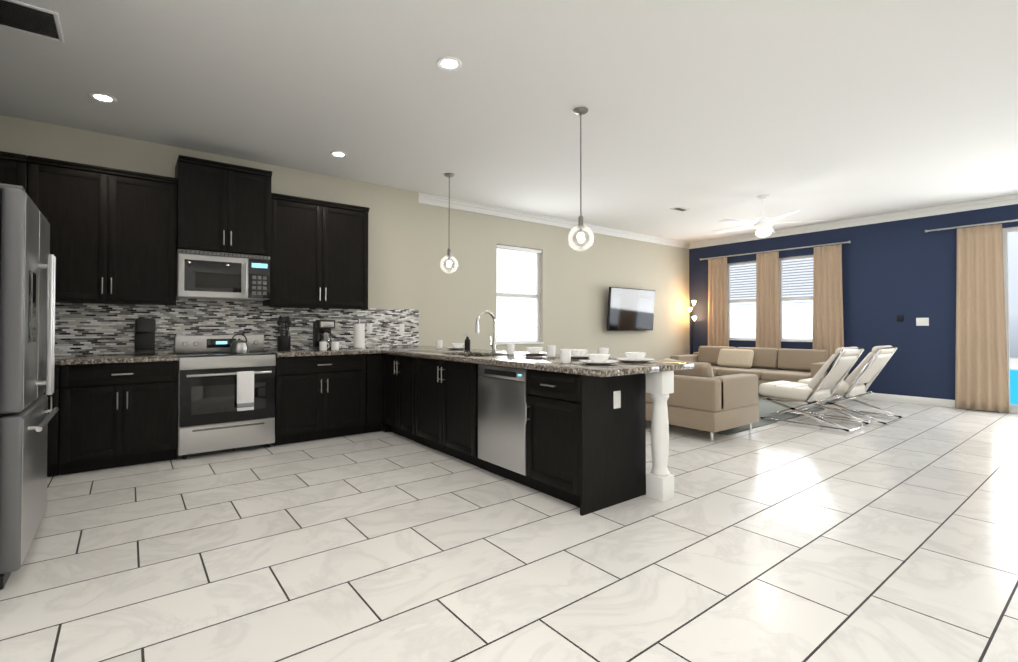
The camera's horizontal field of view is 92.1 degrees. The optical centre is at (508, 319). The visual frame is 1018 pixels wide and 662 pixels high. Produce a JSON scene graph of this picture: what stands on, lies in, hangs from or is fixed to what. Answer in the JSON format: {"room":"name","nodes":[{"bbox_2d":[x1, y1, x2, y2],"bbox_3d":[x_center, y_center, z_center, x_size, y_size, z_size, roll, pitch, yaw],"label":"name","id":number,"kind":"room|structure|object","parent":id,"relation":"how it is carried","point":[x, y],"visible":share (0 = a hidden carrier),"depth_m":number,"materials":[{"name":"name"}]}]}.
{"room":"kitchen and living room","nodes":[
{"label":"kitchen and living room","id":0,"kind":"room"},
{"bbox_2d":[0,114,418,354],"bbox_3d":[-3.113,-0.227,5.120,4.670,2.950,0.250,1,-1,-38],"label":"wall","id":1,"kind":"structure","parent":0,"point":[393,221],"depth_m":5.62,"materials":[{"name":"beige paint"}]},
{"bbox_2d":[0,151,39,209],"bbox_3d":[-4.153,-0.731,3.938,0.571,1.128,0.348,1,-1,-38],"label":"upper cabinet","id":2,"kind":"object","parent":1,"relation":"attached to","point":[20,170],"depth_m":3.93,"materials":[{"name":"black wood"}]},
{"bbox_2d":[40,159,179,306],"bbox_3d":[-3.607,-0.726,4.362,1.064,1.128,0.348,1,-1,-38],"label":"upper cabinet","id":3,"kind":"object","parent":1,"relation":"attached to","point":[118,237],"depth_m":4.26,"materials":[{"name":"black wood"}]},
{"bbox_2d":[172,155,271,258],"bbox_3d":[-2.852,-1.069,4.908,0.790,0.828,0.418,1,-1,-38],"label":"upper cabinet","id":4,"kind":"object","parent":1,"relation":"attached to","point":[221,207],"depth_m":4.72,"materials":[{"name":"black wood"}]},
{"bbox_2d":[176,249,269,300],"bbox_3d":[-2.836,-0.430,4.879,0.782,0.441,0.443,1,-1,-38],"label":"microwave","id":5,"kind":"object","parent":4,"relation":"attached to","point":[215,275],"visible":0.98,"depth_m":4.72,"materials":[{"name":"silver metal"}]},
{"bbox_2d":[55,298,418,355],"bbox_3d":[-2.719,-0.160,5.253,3.878,0.980,0.019,1,-1,-38],"label":"backsplash","id":6,"kind":"structure","parent":1,"relation":"attached to","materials":[{"name":"multicoloured tile"}]},
{"bbox_2d":[260,195,369,310],"bbox_3d":[-2.146,-0.711,5.496,1.048,1.128,0.348,1,-1,-38],"label":"upper cabinet","id":7,"kind":"object","parent":1,"relation":"attached to","point":[320,250],"depth_m":5.33,"materials":[{"name":"black wood"}]},
{"bbox_2d":[0,392,1017,661],"bbox_3d":[1.805,1.286,4.171,11.300,0.100,7.750,1,-1,-38],"label":"floor","id":8,"kind":"structure","parent":0,"point":[870,542],"depth_m":2.51,"materials":[{"name":"tile"}]},
{"bbox_2d":[0,183,58,589],"bbox_3d":[-2.902,0.298,2.275,1.163,1.825,0.910,1,-1,-38],"label":"fridge","id":9,"kind":"object","parent":8,"relation":"on","point":[27,308],"visible":1,"depth_m":2.25,"materials":[{"name":"grey metal"}]},
{"bbox_2d":[42,367,71,476],"bbox_3d":[-3.855,0.793,3.959,0.511,0.880,0.648,1,-1,-38],"label":"base cabinet","id":10,"kind":"object","parent":8,"relation":"on","point":[59,435],"depth_m":3.84,"materials":[{"name":"black wood"}]},
{"bbox_2d":[72,363,177,473],"bbox_3d":[-3.425,0.797,4.294,0.834,0.880,0.648,1,-1,-38],"label":"base cabinet","id":11,"kind":"object","parent":8,"relation":"on","point":[124,414],"depth_m":4.07,"materials":[{"name":"black wood"}]},
{"bbox_2d":[55,351,178,366],"bbox_3d":[-3.567,0.336,4.170,1.217,0.040,0.678,1,-1,-38],"label":"countertop","id":12,"kind":"structure","parent":11,"relation":"on","point":[161,356],"depth_m":4.11,"materials":[{"name":"grey stone"}]},
{"bbox_2d":[134,317,155,355],"bbox_3d":[-3.322,0.146,4.478,0.150,0.345,0.240,1,-1,-38],"label":"pod coffee maker","id":13,"kind":"object","parent":12,"relation":"on","point":[145,330],"visible":1,"depth_m":4.43,"materials":[{"name":"black plastic"}]},
{"bbox_2d":[174,335,275,458],"bbox_3d":[-2.742,0.698,4.743,0.782,1.090,0.680,1,-1,-38],"label":"range","id":14,"kind":"object","parent":8,"relation":"on","point":[226,399],"visible":0.94,"depth_m":4.53,"materials":[{"name":"silver metal"}]},
{"bbox_2d":[230,333,253,353],"bbox_3d":[-2.610,0.230,4.795,0.211,0.196,0.164,1,-1,-38],"label":"kettle","id":15,"kind":"object","parent":14,"relation":"on","point":[239,346],"visible":1,"depth_m":4.73,"materials":[{"name":"silver metal"}]},
{"bbox_2d":[271,355,359,445],"bbox_3d":[-2.108,0.811,5.316,0.911,0.880,0.648,1,-1,-38],"label":"base cabinet","id":16,"kind":"object","parent":8,"relation":"on","point":[317,397],"depth_m":5.02,"materials":[{"name":"black wood"}]},
{"bbox_2d":[264,347,375,358],"bbox_3d":[-2.037,0.352,5.358,1.067,0.040,0.678,1,-1,-38],"label":"countertop","id":17,"kind":"structure","parent":16,"relation":"on","point":[307,350],"depth_m":5.08,"materials":[{"name":"grey stone"}]},
{"bbox_2d":[277,316,290,350],"bbox_3d":[-2.394,0.143,5.224,0.144,0.371,0.130,1,-1,-38],"label":"utensil crock","id":18,"kind":"object","parent":17,"relation":"on","point":[283,342],"visible":1,"depth_m":5.19,"materials":[{"name":"black plastic"}]},
{"bbox_2d":[313,320,334,349],"bbox_3d":[-2.062,0.167,5.455,0.192,0.330,0.222,1,-1,-38],"label":"drip coffee maker","id":19,"kind":"object","parent":17,"relation":"on","point":[322,330],"visible":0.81,"depth_m":5.41,"materials":[{"name":"black plastic"}]},
{"bbox_2d":[319,342,329,350],"bbox_3d":[-1.980,0.282,5.265,0.107,0.095,0.080,1,-1,-38],"label":"mug","id":20,"kind":"object","parent":17,"relation":"on","point":[322,346],"visible":1,"depth_m":5.23,"materials":[{"name":"white ceramic"}]},
{"bbox_2d":[331,341,340,349],"bbox_3d":[-1.873,0.282,5.323,0.107,0.095,0.080,1,-1,-38],"label":"mug","id":21,"kind":"object","parent":17,"relation":"on","point":[334,345],"visible":1,"depth_m":5.29,"materials":[{"name":"white ceramic"}]},
{"bbox_2d":[352,319,365,348],"bbox_3d":[-1.742,0.161,5.705,0.150,0.349,0.150,1,-1,-38],"label":"paper towel holder","id":22,"kind":"object","parent":17,"relation":"on","point":[359,335],"visible":1,"depth_m":5.65,"materials":[{"name":"white paper"}]},
{"bbox_2d":[360,351,383,433],"bbox_3d":[-1.671,0.815,5.611,0.270,0.880,0.719,1,-1,-38],"label":"base cabinet","id":23,"kind":"object","parent":8,"relation":"on","point":[371,362],"depth_m":5.39,"materials":[{"name":"black wood"}]},
{"bbox_2d":[384,355,411,439],"bbox_3d":[-0.910,0.811,5.326,0.620,0.880,0.886,1,-1,-38],"label":"base cabinet","id":24,"kind":"object","parent":8,"relation":"on","point":[397,368],"depth_m":5.15,"materials":[{"name":"black wood"}]},
{"bbox_2d":[412,359,519,470],"bbox_3d":[-0.363,0.802,4.621,0.620,0.880,1.153,1,-1,-38],"label":"base cabinet","id":25,"kind":"object","parent":8,"relation":"on","point":[444,394],"depth_m":4.37,"materials":[{"name":"black wood"}]},
{"bbox_2d":[478,364,527,475],"bbox_3d":[0.164,0.794,3.913,0.597,0.876,0.601,1,-1,-38],"label":"dishwasher","id":26,"kind":"object","parent":8,"relation":"on","point":[502,393],"visible":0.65,"depth_m":3.70,"materials":[{"name":"silver metal"}]},
{"bbox_2d":[524,371,647,515],"bbox_3d":[0.541,0.787,3.473,0.640,0.880,0.547,1,-1,-38],"label":"base cabinet","id":27,"kind":"object","parent":8,"relation":"on","point":[586,434],"depth_m":3.25,"materials":[{"name":"black wood"}]},
{"bbox_2d":[376,347,693,378],"bbox_3d":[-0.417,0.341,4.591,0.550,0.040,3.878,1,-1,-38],"label":"countertop","id":28,"kind":"structure","parent":27,"relation":"on","point":[530,362],"depth_m":3.63,"materials":[{"name":"grey stone"}]},
{"bbox_2d":[436,340,442,348],"bbox_3d":[-0.798,0.284,5.613,0.084,0.100,0.084,1,-1,-38],"label":"cup","id":29,"kind":"object","parent":28,"relation":"on","point":[439,344],"visible":1,"depth_m":5.58,"materials":[{"name":"white ceramic"}]},
{"bbox_2d":[445,343,464,349],"bbox_3d":[-0.581,0.299,5.528,0.274,0.068,0.274,1,-1,-38],"label":"place setting","id":30,"kind":"object","parent":28,"relation":"on","point":[457,346],"visible":0.98,"depth_m":5.47,"materials":[{"name":"white ceramic"}]},
{"bbox_2d":[464,334,469,350],"bbox_3d":[-0.448,0.239,5.253,0.073,0.180,0.063,1,-1,-38],"label":"soap dispenser","id":31,"kind":"object","parent":28,"relation":"on","point":[467,343],"visible":1,"depth_m":5.23,"materials":[{"name":"black plastic"}]},
{"bbox_2d":[476,311,495,354],"bbox_3d":[-0.228,0.120,4.726,0.249,0.405,0.096,1,-1,-38],"label":"faucet","id":32,"kind":"object","parent":28,"relation":"on","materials":[{"name":"silver metal"}]},
{"bbox_2d":[506,343,514,354],"bbox_3d":[0.014,0.270,4.534,0.084,0.100,0.084,1,-1,-38],"label":"cup","id":33,"kind":"object","parent":28,"relation":"on","point":[510,348],"visible":1,"depth_m":4.50,"materials":[{"name":"white ceramic"}]},
{"bbox_2d":[519,347,546,354],"bbox_3d":[0.231,0.285,4.450,0.274,0.068,0.274,1,-1,-38],"label":"place setting","id":34,"kind":"object","parent":28,"relation":"on","point":[534,350],"visible":0.96,"depth_m":4.39,"materials":[{"name":"white ceramic"}]},
{"bbox_2d":[546,345,555,357],"bbox_3d":[0.351,0.264,4.100,0.084,0.100,0.084,1,-1,-38],"label":"cup","id":35,"kind":"object","parent":28,"relation":"on","point":[551,351],"visible":1,"depth_m":4.07,"materials":[{"name":"white ceramic"}]},
{"bbox_2d":[560,349,570,363],"bbox_3d":[0.396,0.255,3.439,0.084,0.100,0.084,1,-1,-38],"label":"cup","id":36,"kind":"object","parent":28,"relation":"on","point":[565,356],"visible":1,"depth_m":3.41,"materials":[{"name":"white ceramic"}]},
{"bbox_2d":[571,349,588,358],"bbox_3d":[0.569,0.279,4.016,0.274,0.068,0.274,1,-1,-38],"label":"place setting","id":37,"kind":"object","parent":28,"relation":"on","point":[578,353],"visible":0.94,"depth_m":3.95,"materials":[{"name":"white ceramic"}]},
{"bbox_2d":[579,354,618,364],"bbox_3d":[0.614,0.270,3.354,0.274,0.068,0.274,1,-1,-38],"label":"place setting","id":38,"kind":"object","parent":28,"relation":"on","point":[598,359],"visible":1,"depth_m":3.30,"materials":[{"name":"white ceramic"}]},
{"bbox_2d":[598,348,608,353],"bbox_3d":[0.701,0.258,3.650,0.084,0.100,0.084,1,-1,-38],"label":"cup","id":39,"kind":"object","parent":28,"relation":"on","point":[603,350],"visible":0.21,"depth_m":3.62,"materials":[{"name":"white ceramic"}]},
{"bbox_2d":[617,352,654,362],"bbox_3d":[0.918,0.273,3.565,0.274,0.068,0.274,1,-1,-38],"label":"place setting","id":40,"kind":"object","parent":28,"relation":"on","point":[635,357],"visible":1,"depth_m":3.51,"materials":[{"name":"white ceramic"}]},
{"bbox_2d":[688,301,695,353],"bbox_3d":[3.817,0.461,10.233,0.241,1.710,0.240,1,-1,-38],"label":"floor lamp","id":41,"kind":"object","parent":8,"relation":"on","point":[690,311],"visible":0.83,"depth_m":10.23,"materials":[{"name":"grey metal"}]},
{"bbox_2d":[670,346,847,404],"bbox_3d":[4.279,0.895,8.662,0.990,0.801,2.660,1,-1,-38],"label":"sofa","id":42,"kind":"object","parent":8,"relation":"on","point":[766,365],"visible":0.58,"depth_m":8.50,"materials":[{"name":"beige leather"}]},
{"bbox_2d":[715,398,832,434],"bbox_3d":[2.857,1.268,7.097,2.950,0.012,2.220,1,-1,-38],"label":"rug","id":43,"kind":"object","parent":8,"relation":"on","point":[766,407],"visible":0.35,"depth_m":6.58,"materials":[{"name":"white fabric"}]},
{"bbox_2d":[612,357,758,440],"bbox_3d":[1.881,0.852,5.913,0.950,0.788,1.800,1,-1,-38],"label":"sofa","id":44,"kind":"object","parent":43,"relation":"on","point":[702,397],"visible":0.52,"depth_m":5.17,"materials":[{"name":"beige leather"}]},
{"bbox_2d":[759,347,869,431],"bbox_3d":[3.692,0.783,5.987,0.656,0.927,1.010,1,-1,-38],"label":"lounge chair","id":45,"kind":"object","parent":43,"relation":"on","point":[834,370],"visible":1,"depth_m":5.84,"materials":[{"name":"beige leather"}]},
{"bbox_2d":[798,345,903,424],"bbox_3d":[4.413,0.789,6.395,0.656,0.927,1.010,1,-1,-38],"label":"lounge chair","id":46,"kind":"object","parent":43,"relation":"on","point":[868,369],"visible":0.81,"depth_m":6.17,"materials":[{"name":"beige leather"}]},
{"bbox_2d":[0,0,1017,242],"bbox_3d":[1.805,-1.764,4.211,11.300,0.100,7.750,1,-1,-38],"label":"ceiling","id":47,"kind":"structure","parent":0,"point":[710,114],"depth_m":3.78,"materials":[{"name":"white paint"}]},
{"bbox_2d":[0,0,63,42],"bbox_3d":[-2.795,-1.726,2.797,0.360,0.012,0.360,1,-1,-38],"label":"ceiling vent","id":48,"kind":"object","parent":47,"relation":"in","point":[28,18],"visible":1,"depth_m":2.83,"materials":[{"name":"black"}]},
{"bbox_2d":[89,92,116,102],"bbox_3d":[-3.140,-1.714,3.795,0.170,0.010,0.170,1,-1,-38],"label":"recessed light","id":49,"kind":"object","parent":47,"relation":"in","point":[102,97],"visible":1,"depth_m":3.78,"materials":[{"name":"white plastic"}]},
{"bbox_2d":[330,151,346,157],"bbox_3d":[-1.750,-1.697,5.039,0.170,0.010,0.170,1,-1,-38],"label":"recessed light","id":50,"kind":"object","parent":47,"relation":"in","point":[339,154],"visible":0.98,"depth_m":5.04,"materials":[{"name":"white plastic"}]},
{"bbox_2d":[440,173,457,272],"bbox_3d":[-0.696,-1.116,5.711,0.210,1.154,0.210,1,-1,-38],"label":"pendant light","id":51,"kind":"object","parent":47,"relation":"hanging from","point":[448,257],"visible":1,"depth_m":5.71,"materials":[{"name":"glass"}]},
{"bbox_2d":[437,56,461,70],"bbox_3d":[-0.401,-1.720,3.301,0.170,0.010,0.170,1,-1,-38],"label":"recessed light","id":52,"kind":"object","parent":47,"relation":"in","point":[447,63],"visible":1,"depth_m":3.29,"materials":[{"name":"white plastic"}]},
{"bbox_2d":[568,107,593,250],"bbox_3d":[0.587,-1.139,4.011,0.210,1.154,0.210,1,-1,-38],"label":"pendant light","id":53,"kind":"object","parent":47,"relation":"hanging from","point":[580,227],"visible":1,"depth_m":4.01,"materials":[{"name":"glass"}]},
{"bbox_2d":[670,207,689,211],"bbox_3d":[2.580,-1.665,7.402,0.300,0.012,0.150,1,-1,-38],"label":"ceiling vent","id":54,"kind":"object","parent":47,"relation":"in","point":[680,209],"visible":1,"depth_m":7.39,"materials":[{"name":"white metal"}]},
{"bbox_2d":[713,195,823,236],"bbox_3d":[3.423,-1.403,6.692,1.371,0.554,1.310,1,-1,-38],"label":"ceiling fan","id":55,"kind":"object","parent":47,"relation":"hanging from","point":[763,224],"visible":1,"depth_m":6.58,"materials":[{"name":"white"}]},
{"bbox_2d":[418,203,689,360],"bbox_3d":[1.318,-0.180,8.624,6.630,2.950,0.150,1,-1,-38],"label":"wall","id":56,"kind":"structure","parent":0,"point":[575,285],"depth_m":8.10,"materials":[{"name":"beige paint"}]},
{"bbox_2d":[496,245,543,344],"bbox_3d":[0.149,-0.378,7.687,0.926,1.516,0.150,1,-1,-38],"label":"window","id":57,"kind":"structure","parent":56,"relation":"in","point":[518,300],"depth_m":7.73,"materials":[{"name":"white glass"}]},
{"bbox_2d":[419,193,690,248],"bbox_3d":[1.296,-1.600,8.476,6.390,0.115,0.085,1,-1,-38],"label":"crown molding","id":58,"kind":"structure","parent":56,"relation":"attached to","point":[428,199],"depth_m":7.77,"materials":[{"name":"white"}]},
{"bbox_2d":[607,287,654,330],"bbox_3d":[2.269,-0.189,9.137,1.362,0.780,0.203,1,-1,-38],"label":"tv","id":59,"kind":"object","parent":56,"relation":"attached to","point":[630,309],"visible":1,"depth_m":9.04,"materials":[{"name":"black plastic"}]},
{"bbox_2d":[689,204,1017,399],"bbox_3d":[6.254,-0.195,7.551,0.150,2.950,7.600,1,-1,-38],"label":"wall","id":60,"kind":"structure","parent":0,"point":[905,268],"depth_m":7.68,"materials":[{"name":"blue paint"}]},
{"bbox_2d":[727,261,755,340],"bbox_3d":[4.624,-0.367,9.612,0.140,1.546,0.746,1,-1,-38],"label":"window","id":61,"kind":"structure","parent":60,"relation":"in","point":[741,277],"depth_m":9.71,"materials":[{"name":"white glass"}]},
{"bbox_2d":[779,255,813,341],"bbox_3d":[5.222,-0.378,8.842,0.140,1.546,0.696,1,-1,-38],"label":"window","id":62,"kind":"structure","parent":60,"relation":"in","point":[796,294],"depth_m":8.92,"materials":[{"name":"white glass"}]},
{"bbox_2d":[691,194,1017,248],"bbox_3d":[6.115,-1.612,7.557,0.085,0.115,7.450,1,-1,-38],"label":"crown molding","id":63,"kind":"structure","parent":60,"relation":"attached to","point":[1012,199],"depth_m":7.84,"materials":[{"name":"white"}]},
{"bbox_2d":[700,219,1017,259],"bbox_3d":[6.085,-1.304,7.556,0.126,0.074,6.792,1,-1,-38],"label":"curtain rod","id":64,"kind":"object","parent":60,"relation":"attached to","point":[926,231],"visible":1,"depth_m":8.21,"materials":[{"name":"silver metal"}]},
{"bbox_2d":[708,257,728,346],"bbox_3d":[4.204,0.029,9.893,0.070,2.536,0.474,1,-1,-38],"label":"curtain","id":65,"kind":"object","parent":64,"relation":"hanging from","point":[718,329],"visible":0.62,"depth_m":9.88,"materials":[{"name":"fabric"}]},
{"bbox_2d":[756,251,780,349],"bbox_3d":[4.803,0.018,9.120,0.070,2.536,0.474,1,-1,-38],"label":"curtain","id":66,"kind":"object","parent":64,"relation":"hanging from","point":[768,332],"visible":0.73,"depth_m":9.11,"materials":[{"name":"fabric"}]},
{"bbox_2d":[812,244,843,357],"bbox_3d":[5.418,0.008,8.330,0.069,2.536,0.497,1,-1,-38],"label":"curtain","id":67,"kind":"object","parent":64,"relation":"hanging from","point":[828,332],"visible":0.69,"depth_m":8.35,"materials":[{"name":"fabric"}]},
{"bbox_2d":[955,224,1008,412],"bbox_3d":[6.570,-0.027,6.846,0.070,2.566,0.545,1,-1,-38],"label":"curtain","id":68,"kind":"object","parent":64,"relation":"hanging from","point":[981,376],"visible":1,"depth_m":6.84,"materials":[{"name":"fabric"}]},
{"bbox_2d":[897,315,902,321],"bbox_3d":[6.082,-0.018,7.631,0.019,0.100,0.080,1,-1,-38],"label":"thermostat","id":69,"kind":"object","parent":60,"relation":"attached to","point":[899,318],"visible":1,"depth_m":7.62,"materials":[{"name":"black plastic"}]},
{"bbox_2d":[916,318,928,325],"bbox_3d":[6.252,0.029,7.420,0.010,0.120,0.150,1,-1,-38],"label":"light switch","id":70,"kind":"object","parent":60,"relation":"attached to","point":[922,321],"visible":1,"depth_m":7.42,"materials":[{"name":"white plastic"}]},
{"bbox_2d":[859,393,996,411],"bbox_3d":[5.308,1.240,8.615,0.017,0.110,4.650,1,-1,-38],"label":"baseboard","id":71,"kind":"structure","parent":60,"relation":"attached to","point":[915,400],"depth_m":7.49,"materials":[{"name":"white"}]},
{"bbox_2d":[1002,226,1017,412],"bbox_3d":[7.488,-0.010,5.943,0.090,2.538,2.146,1,-1,-38],"label":"door","id":72,"kind":"structure","parent":60,"relation":"in","point":[1013,408],"depth_m":6.75,"materials":[{"name":"white"}]},
{"label":"outside","id":73,"kind":"structure","parent":0,"visible":0},
{"bbox_2d":[1008,231,1017,404],"bbox_3d":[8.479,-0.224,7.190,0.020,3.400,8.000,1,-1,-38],"label":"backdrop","id":74,"kind":"structure","parent":73,"point":[1013,280],"depth_m":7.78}
]}

